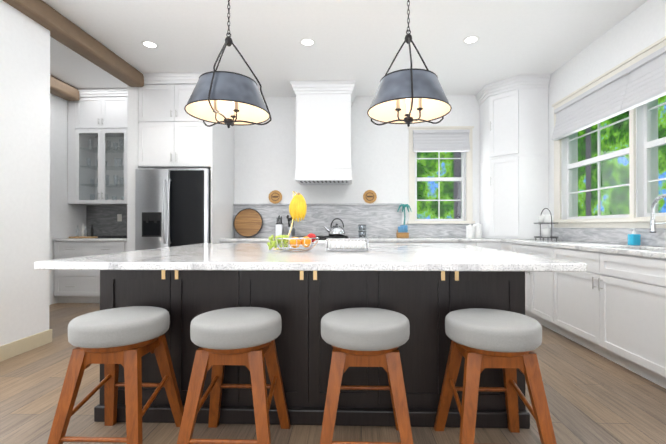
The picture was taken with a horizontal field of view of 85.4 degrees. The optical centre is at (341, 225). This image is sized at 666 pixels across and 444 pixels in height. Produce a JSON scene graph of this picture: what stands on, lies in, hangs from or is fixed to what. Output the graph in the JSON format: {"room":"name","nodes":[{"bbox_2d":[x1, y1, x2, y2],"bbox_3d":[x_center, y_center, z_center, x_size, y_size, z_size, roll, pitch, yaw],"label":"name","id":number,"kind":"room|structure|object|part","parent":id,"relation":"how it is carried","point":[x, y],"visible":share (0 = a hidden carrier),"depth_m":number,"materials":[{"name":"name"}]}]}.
{"room":"kitchen","nodes":[
{"label":"kitchen","id":0,"kind":"room"},
{"bbox_2d":[0,0,49,345],"bbox_3d":[-2.895,-0.465,0.354,0.140,3.100,6.070,0,0,2],"label":"wall","id":1,"kind":"structure","parent":0,"point":[24,153],"depth_m":3.12,"materials":[{"name":"paint"}]},
{"bbox_2d":[0,329,51,361],"bbox_3d":[-2.895,1.025,0.357,0.172,0.120,6.086,0,0,2],"label":"baseboard","id":2,"kind":"structure","parent":1,"relation":"attached to","point":[16,348],"depth_m":3.11,"materials":[{"name":"beige wood"}]},
{"bbox_2d":[49,93,86,304],"bbox_3d":[-4.241,-0.461,1.534,0.200,3.100,8.350,0,0,2],"label":"wall","id":3,"kind":"structure","parent":0,"point":[66,219],"depth_m":5.17,"materials":[{"name":"paint"}]},
{"bbox_2d":[127,86,142,251],"bbox_3d":[-2.753,-0.448,5.222,0.140,3.100,0.890,0,0,2],"label":"wall","id":4,"kind":"structure","parent":0,"point":[132,130],"depth_m":4.78,"materials":[{"name":"paint"}]},
{"bbox_2d":[87,95,479,240],"bbox_3d":[-0.608,-0.446,5.705,7.220,3.100,0.200,0,0,2],"label":"wall","id":5,"kind":"structure","parent":0,"point":[264,161],"depth_m":5.58,"materials":[{"name":"paint"}]},
{"bbox_2d":[68,88,127,204],"bbox_3d":[-3.421,-1.156,5.462,1.200,1.678,0.445,0,0,2],"label":"wall cabinet","id":6,"kind":"object","parent":5,"relation":"attached to","point":[97,146],"visible":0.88,"depth_m":5.30,"materials":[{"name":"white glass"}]},
{"bbox_2d":[86,206,126,235],"bbox_3d":[-3.415,-0.062,5.672,1.200,0.499,0.020,0,0,2],"label":"backsplash","id":7,"kind":"structure","parent":5,"relation":"attached to","point":[102,220],"depth_m":5.67,"materials":[{"name":"tile"}]},
{"bbox_2d":[117,214,121,220],"bbox_3d":[-3.480,-0.119,5.661,0.070,0.115,0.006,0,0,2],"label":"electrical outlet plate","id":8,"kind":"object","parent":7,"relation":"attached to","point":[119,217],"visible":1,"depth_m":5.66,"materials":[{"name":"white plastic"}]},
{"bbox_2d":[269,190,281,203],"bbox_3d":[-1.021,-0.439,5.585,0.210,0.210,0.038,0,0,2],"label":"sign","id":9,"kind":"object","parent":5,"relation":"attached to","point":[275,196],"visible":0.88,"depth_m":5.58,"materials":[{"name":"brown wood"}]},
{"bbox_2d":[290,80,355,184],"bbox_3d":[-0.244,-1.309,5.285,0.908,1.373,0.615,0,0,2],"label":"range hood","id":10,"kind":"object","parent":5,"relation":"attached to","point":[323,132],"visible":1,"depth_m":5.04,"materials":[{"name":"white metal"}]},
{"bbox_2d":[233,203,472,237],"bbox_3d":[0.221,-0.073,5.545,3.782,0.521,0.062,0,0,2],"label":"backsplash","id":11,"kind":"structure","parent":5,"relation":"attached to","point":[381,220],"depth_m":5.56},
{"bbox_2d":[363,190,376,202],"bbox_3d":[0.438,-0.439,5.542,0.210,0.210,0.038,0,0,2],"label":"sign","id":12,"kind":"object","parent":5,"relation":"attached to","point":[369,196],"visible":0.92,"depth_m":5.53,"materials":[{"name":"brown wood"}]},
{"bbox_2d":[407,126,474,223],"bbox_3d":[1.522,-0.769,5.574,1.015,1.485,0.180,0,0,2],"label":"window","id":13,"kind":"structure","parent":5,"relation":"in","point":[468,187],"depth_m":5.53,"materials":[{"name":"paint"}]},
{"bbox_3d":[1.523,-0.715,5.618,0.761,1.298,0.052,0,0,2],"label":"back window sash","id":14,"kind":"part","parent":13,"relation":"part of","materials":[{"name":"white wood"}]},
{"bbox_2d":[413,129,469,151],"bbox_3d":[1.519,-1.284,5.475,0.855,0.335,0.089,0,0,2],"label":"window blind","id":15,"kind":"object","parent":13,"relation":"attached to","point":[440,140],"visible":0.98,"depth_m":5.46,"materials":[{"name":"fabric"}]},
{"bbox_2d":[0,303,665,443],"bbox_3d":[-0.732,1.139,1.426,7.220,0.100,8.750,0,0,2],"label":"floor","id":16,"kind":"structure","parent":0,"point":[592,397],"depth_m":2.14,"materials":[{"name":"brown wood"}]},
{"bbox_2d":[53,238,126,302],"bbox_3d":[-3.425,0.645,5.338,1.200,0.915,0.680,0,0,2],"label":"base cabinet","id":17,"kind":"object","parent":16,"relation":"on","point":[76,286],"visible":0.52,"depth_m":5.04,"materials":[{"name":"white wood"}]},
{"bbox_2d":[69,223,97,237],"bbox_3d":[-3.800,0.075,5.336,0.340,0.223,0.180,0,0,2],"label":"tray","id":18,"kind":"object","parent":17,"relation":"on","point":[84,234],"visible":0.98,"depth_m":5.34,"materials":[{"name":"beige wood"}]},
{"bbox_2d":[98,235,126,237],"bbox_3d":[-3.334,0.170,5.352,0.370,0.034,0.280,0,0,2],"label":"tray","id":19,"kind":"object","parent":17,"relation":"on","point":[117,236],"visible":0.77,"depth_m":5.21,"materials":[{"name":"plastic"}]},
{"bbox_2d":[47,306,183,443],"bbox_3d":[-1.073,0.761,1.762,0.442,0.658,0.450,0,0,2],"label":"stool","id":20,"kind":"object","parent":16,"relation":"on","point":[126,338],"visible":1,"depth_m":1.64,"materials":[{"name":"wood"}]},
{"bbox_2d":[135,168,210,250],"bbox_3d":[-2.200,0.182,5.051,0.955,1.840,0.896,0,0,2],"label":"refrigerator","id":21,"kind":"object","parent":16,"relation":"on","point":[172,207],"visible":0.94,"depth_m":4.69,"materials":[{"name":"silver metal"}]},
{"bbox_2d":[138,72,233,242],"bbox_3d":[-2.159,-0.447,5.180,1.040,3.098,0.930,0,0,2],"label":"tall cabinet","id":22,"kind":"object","parent":16,"relation":"on","point":[172,134],"visible":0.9,"depth_m":4.78,"materials":[{"name":"white wood"}]},
{"bbox_2d":[177,307,290,443],"bbox_3d":[-0.503,0.761,1.746,0.442,0.658,0.450,0,0,2],"label":"stool","id":23,"kind":"object","parent":16,"relation":"on","point":[245,336],"visible":1,"depth_m":1.61,"materials":[{"name":"wood"}]},
{"bbox_2d":[219,237,289,242],"bbox_3d":[-1.165,0.645,5.277,1.026,0.915,0.670,0,0,2],"label":"base cabinet","id":24,"kind":"object","parent":16,"relation":"on","point":[247,240],"visible":0.12,"depth_m":4.98,"materials":[{"name":"white wood"}]},
{"bbox_2d":[234,208,262,236],"bbox_3d":[-1.428,-0.039,5.537,0.450,0.448,0.096,0,0,2],"label":"round cutting board","id":25,"kind":"object","parent":24,"relation":"on","point":[248,222],"visible":1,"depth_m":5.53,"materials":[{"name":"brown wood"}]},
{"bbox_2d":[276,215,283,235],"bbox_3d":[-0.926,0.019,5.412,0.100,0.335,0.120,0,0,2],"label":"knife block","id":26,"kind":"object","parent":24,"relation":"on","point":[279,227],"visible":0.96,"depth_m":5.36,"materials":[{"name":"white metal"}]},
{"bbox_2d":[287,215,294,236],"bbox_3d":[-0.756,0.015,5.407,0.128,0.343,0.116,0,0,2],"label":"utensil crock","id":27,"kind":"object","parent":24,"relation":"on","point":[292,233],"visible":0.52,"depth_m":5.37,"materials":[{"name":"silver metal"}]},
{"bbox_2d":[94,271,529,428],"bbox_3d":[-0.153,0.662,2.911,2.386,0.864,1.892,0,0,2],"label":"kitchen island","id":28,"kind":"object","parent":16,"relation":"on","point":[425,289],"depth_m":1.98,"materials":[{"name":"black wood"}]},
{"bbox_2d":[34,243,586,270],"bbox_3d":[-0.153,0.209,2.826,2.748,0.040,2.084,0,0,2],"label":"island countertop","id":29,"kind":"structure","parent":28,"relation":"on","point":[202,256],"depth_m":1.96,"materials":[{"name":"white stone"}]},
{"bbox_2d":[267,191,318,250],"bbox_3d":[-0.344,-0.036,2.624,0.363,0.442,0.329,0,0,2],"label":"fruit bowl","id":30,"kind":"object","parent":29,"relation":"on","point":[297,207],"visible":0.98,"depth_m":2.59,"materials":[{"name":"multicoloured food"}]},
{"bbox_2d":[326,238,367,251],"bbox_3d":[0.044,0.143,2.652,0.304,0.088,0.175,0,0,2],"label":"wire dish rack","id":31,"kind":"object","parent":29,"relation":"on","point":[343,245],"visible":1,"depth_m":2.58,"materials":[{"name":"silver metal"}]},
{"bbox_2d":[297,236,348,242],"bbox_3d":[-0.267,0.630,5.220,0.760,0.945,0.681,0,0,2],"label":"range","id":32,"kind":"object","parent":16,"relation":"on","point":[321,239],"visible":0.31,"depth_m":4.97,"materials":[{"name":"silver metal"}]},
{"bbox_2d":[324,218,344,235],"bbox_3d":[-0.095,0.026,5.138,0.302,0.260,0.240,0,0,2],"label":"kettle","id":33,"kind":"object","parent":32,"relation":"on","point":[336,230],"visible":1,"depth_m":5.06,"materials":[{"name":"silver metal"}]},
{"bbox_2d":[320,308,412,443],"bbox_3d":[0.113,0.761,1.728,0.442,0.658,0.450,0,0,2],"label":"stool","id":34,"kind":"object","parent":16,"relation":"on","point":[365,337],"visible":1,"depth_m":1.58,"materials":[{"name":"wood"}]},
{"bbox_2d":[391,242,422,242],"bbox_3d":[0.849,0.665,5.236,0.509,0.876,0.636,0,0,2],"label":"base cabinet","id":35,"kind":"object","parent":16,"relation":"on","point":[391,242],"depth_m":4.94,"materials":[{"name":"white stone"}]},
{"bbox_2d":[423,242,454,242],"bbox_3d":[1.274,0.665,5.223,0.571,0.876,0.636,0,0,2],"label":"base cabinet","id":36,"kind":"object","parent":16,"relation":"on","point":[423,242],"depth_m":4.93,"materials":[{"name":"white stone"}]},
{"bbox_2d":[455,242,470,244],"bbox_3d":[1.668,0.665,5.212,0.460,0.876,0.636,0,0,2],"label":"base cabinet","id":37,"kind":"object","parent":16,"relation":"on","point":[466,243],"depth_m":4.90,"materials":[{"name":"white wood"}]},
{"bbox_2d":[471,242,498,249],"bbox_3d":[1.985,0.665,5.181,0.405,0.876,0.680,0,0,2],"label":"base cabinet","id":38,"kind":"object","parent":16,"relation":"on","point":[493,245],"depth_m":4.89,"materials":[{"name":"white wood"}]},
{"bbox_2d":[351,238,498,241],"bbox_3d":[1.452,0.207,5.215,2.664,0.040,0.646,0,0,2],"label":"countertop","id":39,"kind":"structure","parent":38,"relation":"on","point":[369,239],"depth_m":4.91,"materials":[{"name":"white stone"}]},
{"bbox_2d":[358,225,366,237],"bbox_3d":[0.313,0.087,5.376,0.124,0.199,0.124,0,0,2],"label":"canisters","id":40,"kind":"object","parent":39,"relation":"on","point":[362,231],"visible":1,"depth_m":5.34,"materials":[{"name":"silver metal"}]},
{"bbox_2d":[396,225,408,237],"bbox_3d":[0.901,0.092,5.309,0.180,0.190,0.130,0,0,2],"label":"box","id":41,"kind":"object","parent":39,"relation":"on","point":[402,231],"visible":1,"depth_m":5.28,"materials":[{"name":"wood"}]},
{"bbox_2d":[397,204,411,224],"bbox_3d":[0.956,-0.068,5.448,0.216,0.511,0.080,0,0,2],"label":"decor","id":42,"kind":"object","parent":41,"relation":"on","point":[404,206],"visible":0.81,"depth_m":5.44,"materials":[{"name":"teal paint"}]},
{"bbox_2d":[466,223,481,237],"bbox_3d":[1.919,0.073,5.224,0.249,0.227,0.119,0,0,-21],"label":"canister","id":43,"kind":"object","parent":39,"relation":"on","point":[474,231],"visible":0.98,"depth_m":5.19,"materials":[{"name":"ceramic"}]},
{"bbox_2d":[476,74,550,238],"bbox_3d":[2.415,-0.905,5.146,0.735,2.181,0.735,0,0,2],"label":"tall cabinet","id":44,"kind":"object","parent":39,"relation":"on","point":[514,168],"visible":1,"depth_m":4.87,"materials":[{"name":"white wood"}]},
{"bbox_2d":[434,308,556,443],"bbox_3d":[0.711,0.761,1.710,0.442,0.658,0.450,0,0,2],"label":"stool","id":45,"kind":"object","parent":16,"relation":"on","point":[482,339],"visible":1,"depth_m":1.58,"materials":[{"name":"wood"}]},
{"bbox_2d":[499,242,514,251],"bbox_3d":[2.439,0.663,4.674,0.660,0.876,0.434,0,0,2],"label":"base cabinet","id":46,"kind":"object","parent":16,"relation":"on","point":[505,246],"depth_m":4.67,"materials":[{"name":"white wood"}]},
{"bbox_2d":[515,242,546,326],"bbox_3d":[2.443,0.661,4.062,0.616,0.876,1.030,0,0,2],"label":"base cabinet","id":47,"kind":"object","parent":16,"relation":"on","point":[535,281],"depth_m":3.98,"materials":[{"name":"white wood"}]},
{"bbox_2d":[547,246,590,349],"bbox_3d":[2.420,0.658,3.268,0.616,0.876,0.797,0,0,2],"label":"base cabinet","id":48,"kind":"object","parent":16,"relation":"on","point":[568,293],"depth_m":3.34,"materials":[{"name":"white wood"}]},
{"bbox_2d":[499,239,654,249],"bbox_3d":[2.437,0.202,4.002,0.625,0.040,1.720,0,0,2],"label":"countertop","id":49,"kind":"structure","parent":48,"relation":"on","point":[578,245],"depth_m":3.40,"materials":[{"name":"white stone"}]},
{"bbox_2d":[534,208,556,240],"bbox_3d":[2.496,-0.014,4.402,0.268,0.394,0.269,0,0,2],"label":"tiered stand","id":50,"kind":"object","parent":49,"relation":"on","point":[545,219],"visible":0.98,"depth_m":4.36,"materials":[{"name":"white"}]},
{"bbox_2d":[628,228,640,244],"bbox_3d":[2.640,0.101,3.257,0.076,0.157,0.070,0,0,2],"label":"soap bottle","id":51,"kind":"object","parent":49,"relation":"on","point":[634,238],"visible":1,"depth_m":3.22,"materials":[{"name":"blue plastic"}]},
{"bbox_2d":[649,194,665,232],"bbox_3d":[2.543,-0.035,2.835,0.276,0.426,0.113,0,0,2],"label":"faucet","id":52,"kind":"object","parent":49,"relation":"on","point":[652,223],"visible":1,"depth_m":2.81,"materials":[{"name":"silver metal"}]},
{"bbox_2d":[591,250,665,388],"bbox_3d":[2.401,0.655,2.616,0.616,0.876,0.736,0,0,2],"label":"base cabinet","id":53,"kind":"object","parent":16,"relation":"on","point":[610,303],"depth_m":2.62,"materials":[{"name":"white wood"}]},
{"bbox_2d":[643,250,665,257],"bbox_3d":[2.316,0.188,-0.151,0.625,0.040,5.270,0,0,2],"label":"countertop","id":54,"kind":"structure","parent":53,"relation":"on","point":[658,253],"depth_m":2.40,"materials":[{"name":"white stone"}]},
{"bbox_2d":[42,0,647,96],"bbox_3d":[-0.732,-2.061,1.437,7.220,0.100,8.750,0,0,2],"label":"ceiling","id":55,"kind":"structure","parent":0,"point":[360,42],"depth_m":3.85,"materials":[{"name":"paint"}]},
{"bbox_2d":[50,75,79,100],"bbox_3d":[-3.989,-1.915,3.130,0.200,0.179,4.345,0,0,2],"label":"beam","id":56,"kind":"structure","parent":55,"relation":"attached to","point":[62,90],"depth_m":5.01,"materials":[{"name":"wood"}]},
{"bbox_2d":[3,0,143,86],"bbox_3d":[-2.805,-1.922,1.050,0.200,0.179,7.455,0,0,2],"label":"beam","id":57,"kind":"structure","parent":55,"relation":"attached to","point":[63,30],"depth_m":3.65,"materials":[{"name":"wood"}]},
{"bbox_2d":[141,40,158,48],"bbox_3d":[-2.118,-1.999,3.994,0.176,0.005,0.176,0,0,2],"label":"recessed light","id":58,"kind":"object","parent":55,"relation":"in","point":[149,44],"visible":1,"depth_m":3.99,"materials":[{"name":"white plastic"}]},
{"bbox_2d":[184,0,271,127],"bbox_3d":[-0.800,-1.346,2.554,0.579,1.318,0.595,0,0,2],"label":"pendant light","id":59,"kind":"object","parent":55,"relation":"hanging from","point":[227,98],"visible":1,"depth_m":2.50,"materials":[{"name":"grey metal"}]},
{"bbox_2d":[300,38,315,46],"bbox_3d":[-0.369,-1.999,3.943,0.176,0.005,0.176,0,0,2],"label":"recessed light","id":60,"kind":"object","parent":55,"relation":"in","point":[307,42],"visible":1,"depth_m":3.94,"materials":[{"name":"white plastic"}]},
{"bbox_2d":[367,0,451,126],"bbox_3d":[0.470,-1.346,2.517,0.579,1.318,0.595,0,0,2],"label":"pendant light","id":61,"kind":"object","parent":55,"relation":"hanging from","point":[411,95],"visible":1,"depth_m":2.46,"materials":[{"name":"grey metal"}]},
{"bbox_2d":[463,35,479,43],"bbox_3d":[1.400,-1.999,3.891,0.176,0.005,0.176,0,0,2],"label":"recessed light","id":62,"kind":"object","parent":55,"relation":"in","point":[471,39],"visible":1,"depth_m":3.88,"materials":[{"name":"white plastic"}]},
{"bbox_2d":[548,0,665,242],"bbox_3d":[2.773,-0.462,1.229,0.200,3.100,8.550,0,0,2],"label":"wall","id":63,"kind":"structure","parent":0,"point":[639,29],"depth_m":3.72,"materials":[{"name":"paint"}]},
{"bbox_2d":[548,228,665,246],"bbox_3d":[2.654,0.097,1.013,0.020,0.149,7.615,0,0,2],"label":"backsplash","id":64,"kind":"structure","parent":63,"relation":"attached to","point":[602,235],"depth_m":3.68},
{"bbox_2d":[552,36,665,227],"bbox_3d":[2.766,-0.772,3.372,0.180,1.595,2.640,0,0,2],"label":"window","id":65,"kind":"structure","parent":63,"relation":"in","point":[636,218],"depth_m":3.54,"materials":[{"name":"paint"}]},
{"bbox_2d":[551,46,665,140],"bbox_3d":[2.665,-1.272,3.376,0.089,0.395,2.400,0,0,2],"label":"window blind","id":66,"kind":"object","parent":65,"relation":"attached to","point":[639,83],"visible":1,"depth_m":3.50,"materials":[{"name":"fabric"}]},
{"bbox_3d":[2.810,-0.728,3.370,0.052,1.308,2.306,0,0,2],"label":"right window sash","id":67,"kind":"part","parent":65,"relation":"part of","materials":[{"name":"white wood"}]},
{"label":"outside","id":68,"kind":"structure","parent":0,"visible":0},
{"bbox_2d":[417,130,582,218],"bbox_3d":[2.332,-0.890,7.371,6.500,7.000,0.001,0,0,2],"label":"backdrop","id":69,"kind":"structure","parent":68,"point":[448,166],"depth_m":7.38,"materials":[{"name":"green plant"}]},
{"bbox_2d":[583,95,665,215],"bbox_3d":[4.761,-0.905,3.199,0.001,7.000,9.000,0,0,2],"label":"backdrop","id":70,"kind":"structure","parent":68,"point":[615,204],"depth_m":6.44,"materials":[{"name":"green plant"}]}
]}

